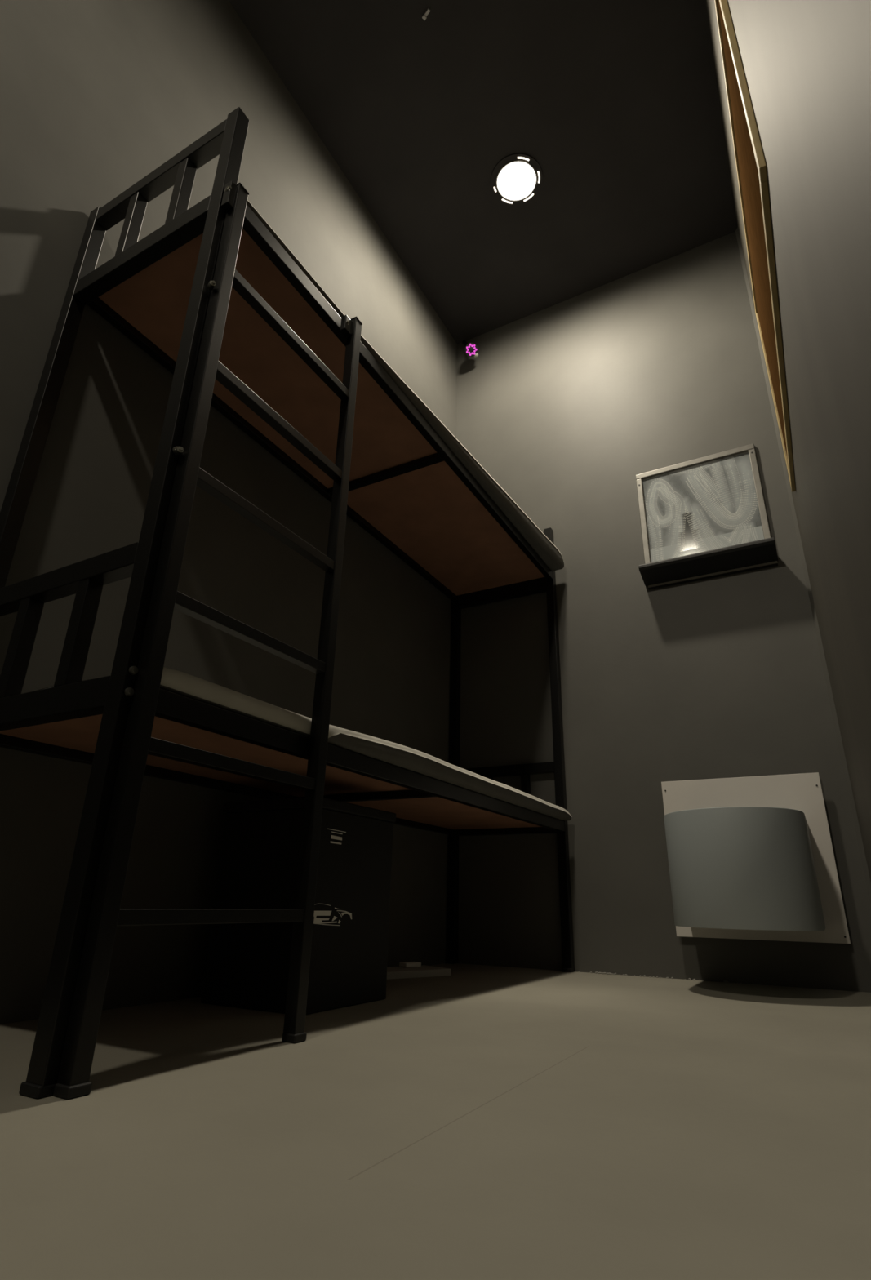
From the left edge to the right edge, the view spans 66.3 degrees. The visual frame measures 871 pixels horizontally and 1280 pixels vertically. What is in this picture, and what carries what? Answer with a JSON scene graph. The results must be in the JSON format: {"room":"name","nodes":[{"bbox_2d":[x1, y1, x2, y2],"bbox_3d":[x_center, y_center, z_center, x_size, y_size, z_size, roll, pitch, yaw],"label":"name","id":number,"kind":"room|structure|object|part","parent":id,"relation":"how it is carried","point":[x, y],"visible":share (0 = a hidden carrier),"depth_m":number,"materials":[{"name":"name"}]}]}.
{"room":"prison interior","nodes":[
{"label":"prison interior","id":0,"kind":"room"},
{"bbox_2d":[0,0,457,1024],"bbox_3d":[-1.032,-0.934,1.636,0.120,3.367,4.681,-10,-24,27],"label":"wall","id":1,"kind":"structure","parent":0,"point":[96,95],"depth_m":1.89,"materials":[{"name":"grey paint"}]},
{"bbox_2d":[0,963,870,1279],"bbox_3d":[-0.333,0.555,0.616,1.803,0.120,4.681,-10,-24,27],"label":"floor","id":2,"kind":"structure","parent":0,"point":[475,1122],"depth_m":0.72,"materials":[{"name":"concrete"}]},
{"bbox_2d":[0,106,574,1098],"bbox_3d":[-0.196,0.062,2.161,0.540,1.930,2.121,-10,-24,27],"label":"bunk bed","id":3,"kind":"object","parent":2,"relation":"on","point":[408,490],"visible":0.94,"depth_m":1.68,"materials":[{"name":"black metal"}]},
{"bbox_3d":[-0.916,-0.245,1.434,0.037,1.918,0.034,-10,-24,27],"label":"post","id":4,"kind":"part","parent":3,"relation":"part of","materials":[{"name":"black metal"}]},
{"bbox_3d":[-0.706,0.121,1.161,0.463,0.050,0.034,-10,-24,27],"label":"rail","id":5,"kind":"part","parent":3,"relation":"part of","materials":[{"name":"black metal"}]},
{"bbox_3d":[-0.701,-0.106,1.250,0.463,0.042,0.034,-10,-24,27],"label":"rail","id":6,"kind":"part","parent":3,"relation":"part of","materials":[{"name":"black metal"}]},
{"bbox_3d":[-0.479,-0.325,1.205,0.036,1.918,0.034,-10,-24,27],"label":"post","id":7,"kind":"part","parent":3,"relation":"part of","materials":[{"name":"black metal"}]},
{"bbox_3d":[-0.683,-0.903,1.561,0.463,0.050,0.034,-10,-24,27],"label":"rail","id":8,"kind":"part","parent":3,"relation":"part of","materials":[{"name":"black metal"}]},
{"bbox_3d":[-0.677,-1.145,1.655,0.463,0.042,0.034,-10,-24,27],"label":"rail","id":9,"kind":"part","parent":3,"relation":"part of","materials":[{"name":"black metal"}]},
{"bbox_2d":[53,180,362,1099],"bbox_3d":[-0.344,-0.147,1.325,0.032,1.704,0.481,-10,-24,27],"label":"ladder","id":10,"kind":"object","parent":3,"relation":"attached to","point":[106,913],"visible":1,"depth_m":1.22,"materials":[{"name":"black metal"}]},
{"bbox_3d":[-0.446,-0.205,1.155,0.028,1.660,0.027,-10,-24,27],"label":"rail","id":11,"kind":"part","parent":10,"relation":"part of","materials":[{"name":"black metal"}]},
{"bbox_3d":[-0.237,-0.077,1.509,0.028,1.688,0.027,-10,-24,27],"label":"rail","id":12,"kind":"part","parent":10,"relation":"part of","materials":[{"name":"black metal"}]},
{"bbox_3d":[-0.425,0.504,2.119,0.026,0.040,2.044,-10,-24,27],"label":"rail","id":13,"kind":"part","parent":3,"relation":"part of","materials":[{"name":"black metal"}]},
{"bbox_3d":[-0.401,-0.555,2.533,0.026,0.040,2.044,-10,-24,27],"label":"rail","id":14,"kind":"part","parent":3,"relation":"part of","materials":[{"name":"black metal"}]},
{"bbox_2d":[33,666,571,821],"bbox_3d":[-0.174,0.415,2.006,0.537,0.051,2.038,-10,-24,27],"label":"mattress","id":15,"kind":"object","parent":3,"relation":"on","point":[176,682],"visible":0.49,"depth_m":1.54,"materials":[{"name":"grey fabric"}]},
{"bbox_3d":[0.019,0.423,1.886,0.025,0.040,2.044,-10,-24,27],"label":"rail","id":16,"kind":"part","parent":3,"relation":"part of","materials":[{"name":"black metal"}]},
{"bbox_3d":[0.043,-0.635,2.300,0.025,0.040,2.044,-10,-24,27],"label":"rail","id":17,"kind":"part","parent":3,"relation":"part of","materials":[{"name":"black metal"}]},
{"bbox_2d":[246,200,564,571],"bbox_3d":[-0.138,-0.658,2.419,0.563,0.078,2.038,-10,-24,27],"label":"mattress","id":18,"kind":"object","parent":3,"relation":"on","point":[549,553],"visible":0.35,"depth_m":2.41,"materials":[{"name":"grey fabric"}]},
{"bbox_3d":[0.090,0.437,3.120,0.037,1.918,0.035,-10,-24,27],"label":"post","id":19,"kind":"part","parent":3,"relation":"part of","materials":[{"name":"black metal"}]},
{"bbox_3d":[0.324,-0.234,3.252,0.463,0.078,0.035,-10,-24,27],"label":"rail","id":20,"kind":"part","parent":3,"relation":"part of","materials":[{"name":"black metal"}]},
{"bbox_3d":[0.300,0.803,2.846,0.463,0.050,0.035,-10,-24,27],"label":"rail","id":21,"kind":"part","parent":3,"relation":"part of","materials":[{"name":"black metal"}]},
{"bbox_3d":[0.305,0.576,2.935,0.463,0.042,0.035,-10,-24,27],"label":"rail","id":22,"kind":"part","parent":3,"relation":"part of","materials":[{"name":"black metal"}]},
{"bbox_3d":[0.527,0.358,2.891,0.036,1.918,0.035,-10,-24,27],"label":"post","id":23,"kind":"part","parent":3,"relation":"part of","materials":[{"name":"black metal"}]},
{"bbox_2d":[200,797,395,1014],"bbox_3d":[-0.341,0.680,1.746,0.321,0.470,0.350,-10,-24,27],"label":"storage box","id":24,"kind":"object","parent":2,"relation":"on","point":[247,964],"visible":0.78,"depth_m":1.63,"materials":[{"name":"black"}]},
{"bbox_3d":[-0.336,0.473,1.827,0.321,0.025,0.350,-10,-24,27],"label":"lid","id":25,"kind":"part","parent":24,"relation":"part of","materials":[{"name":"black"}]},
{"bbox_2d":[313,903,351,925],"bbox_3d":[-0.246,0.656,1.592,0.001,0.050,0.163,-10,-24,27],"label":"print","id":26,"kind":"object","parent":24,"relation":"attached to","point":[325,914],"depth_m":1.60,"materials":[{"name":"white paint"}]},
{"bbox_2d":[327,828,346,844],"bbox_3d":[-0.245,0.488,1.653,0.001,0.034,0.076,-10,-24,27],"label":"print","id":27,"kind":"object","parent":24,"relation":"attached to","point":[335,836],"depth_m":1.65,"materials":[{"name":"white paper"}]},
{"bbox_2d":[386,964,450,979],"bbox_3d":[-0.105,1.137,2.284,0.290,0.022,0.150,18,-27,-35],"label":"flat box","id":28,"kind":"object","parent":2,"relation":"on","point":[393,972],"visible":0.56,"depth_m":2.25,"materials":[{"name":"grey"}]},
{"bbox_2d":[399,961,421,967],"bbox_3d":[-0.089,1.145,2.356,0.068,0.014,0.042,18,-27,-36],"label":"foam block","id":29,"kind":"object","parent":28,"relation":"on","point":[405,964],"visible":1,"depth_m":2.34,"materials":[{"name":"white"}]},
{"bbox_2d":[578,971,742,983],"bbox_3d":[0.790,1.211,2.400,0.572,0.006,0.027,-10,-24,27],"label":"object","id":30,"kind":"object","parent":2,"relation":"on","point":[597,972],"visible":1,"depth_m":2.42,"materials":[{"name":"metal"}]},
{"bbox_2d":[228,0,737,344],"bbox_3d":[-0.258,-2.691,1.885,1.803,0.120,4.681,-10,-24,27],"label":"ceiling","id":31,"kind":"structure","parent":0,"point":[616,103],"depth_m":2.89,"materials":[{"name":"black paint"}]},
{"bbox_2d":[422,8,430,20],"bbox_3d":[-0.034,-2.366,2.522,0.014,0.012,0.036,19,-27,-37],"label":"clip","id":32,"kind":"object","parent":31,"relation":"attached to","point":[424,15],"visible":1,"depth_m":2.52,"materials":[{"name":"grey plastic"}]},
{"bbox_2d":[490,152,542,205],"bbox_3d":[0.376,-2.132,3.099,0.240,0.010,0.240,-10,-24,27],"label":"recessed light","id":33,"kind":"object","parent":31,"relation":"in","point":[516,180],"visible":1,"depth_m":3.09,"materials":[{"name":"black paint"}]},
{"bbox_2d":[456,231,870,992],"bbox_3d":[0.808,-0.319,3.100,1.563,3.367,0.120,-10,-24,27],"label":"wall","id":34,"kind":"structure","parent":0,"point":[563,404],"depth_m":2.87,"materials":[{"name":"grey paint"}]},
{"bbox_2d":[462,340,478,357],"bbox_3d":[0.205,-1.712,3.887,0.080,0.226,0.173,3,-21,-4],"label":"security camera","id":35,"kind":"object","parent":34,"relation":"attached to","point":[471,349],"visible":1,"depth_m":3.80,"materials":[{"name":"black plastic"}]},
{"bbox_2d":[635,443,777,590],"bbox_3d":[1.128,-0.551,2.857,0.524,0.588,0.118,-10,-24,27],"label":"wall mirror","id":36,"kind":"object","parent":34,"relation":"attached to","point":[704,517],"visible":1,"depth_m":2.88,"materials":[{"name":"white mirror"}]},
{"bbox_3d":[0.942,-0.506,3.012,0.026,0.516,0.016,-10,-24,27],"label":"frame","id":37,"kind":"part","parent":36,"relation":"part of","materials":[{"name":"metal"}]},
{"bbox_3d":[1.157,-0.796,3.001,0.506,0.026,0.016,-10,-24,27],"label":"frame rail","id":38,"kind":"part","parent":36,"relation":"part of","materials":[{"name":"metal"}]},
{"bbox_2d":[641,451,764,562],"bbox_3d":[1.153,-0.543,2.904,0.454,0.516,0.001,-10,-24,27],"label":"mirror glass","id":39,"kind":"object","parent":36,"relation":"attached to","point":[713,504],"depth_m":2.91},
{"bbox_2d":[638,537,777,586],"bbox_3d":[1.122,-0.319,2.766,0.524,0.054,0.118,-10,-24,27],"label":"shelf","id":40,"kind":"object","parent":36,"relation":"attached to","point":[761,553],"depth_m":2.75,"materials":[{"name":"black plastic"}]},
{"bbox_3d":[1.362,-0.582,2.792,0.026,0.516,0.016,-10,-24,27],"label":"frame","id":41,"kind":"part","parent":36,"relation":"part of","materials":[{"name":"metal"}]},
{"bbox_2d":[661,772,850,943],"bbox_3d":[0.996,0.690,2.186,0.538,0.550,0.519,-10,-24,27],"label":"basin","id":42,"kind":"object","parent":34,"relation":"attached to","point":[749,857],"visible":1,"depth_m":2.02,"materials":[{"name":"grey metal"}]},
{"bbox_2d":[706,0,870,881],"bbox_3d":[0.441,-1.202,0.865,0.120,3.367,4.681,-10,-24,27],"label":"wall","id":43,"kind":"structure","parent":0,"point":[806,64],"depth_m":1.00,"materials":[{"name":"grey paint"}]},
{"bbox_2d":[714,0,795,491],"bbox_3d":[0.987,-1.147,2.035,0.013,0.859,1.296,-10,-24,27],"label":"pinboard","id":44,"kind":"object","parent":43,"relation":"attached to","point":[751,166],"visible":1,"depth_m":1.83,"materials":[{"name":"brown wood"}]},
{"bbox_3d":[0.996,-1.531,2.186,0.013,0.035,1.226,-10,-24,27],"label":"frame rail","id":45,"kind":"part","parent":44,"relation":"part of","materials":[{"name":"brown wood"}]},
{"bbox_3d":[0.682,-1.354,1.524,0.013,0.859,0.035,-10,-24,27],"label":"frame","id":46,"kind":"part","parent":44,"relation":"part of","materials":[{"name":"brown wood"}]},
{"bbox_3d":[1.292,-0.940,2.547,0.013,0.859,0.035,-10,-24,27],"label":"frame","id":47,"kind":"part","parent":44,"relation":"part of","materials":[{"name":"brown wood"}]},
{"bbox_3d":[0.978,-0.763,1.885,0.013,0.035,1.226,-10,-24,27],"label":"frame rail","id":48,"kind":"part","parent":44,"relation":"part of","materials":[{"name":"brown wood"}]},
{"bbox_2d":[735,226,870,904],"bbox_3d":[1.452,-0.466,2.688,0.013,3.367,0.021,-10,-24,27],"label":"trim","id":49,"kind":"structure","parent":43,"relation":"attached to","point":[779,440],"depth_m":2.57,"materials":[{"name":"grey paint"}]}
]}

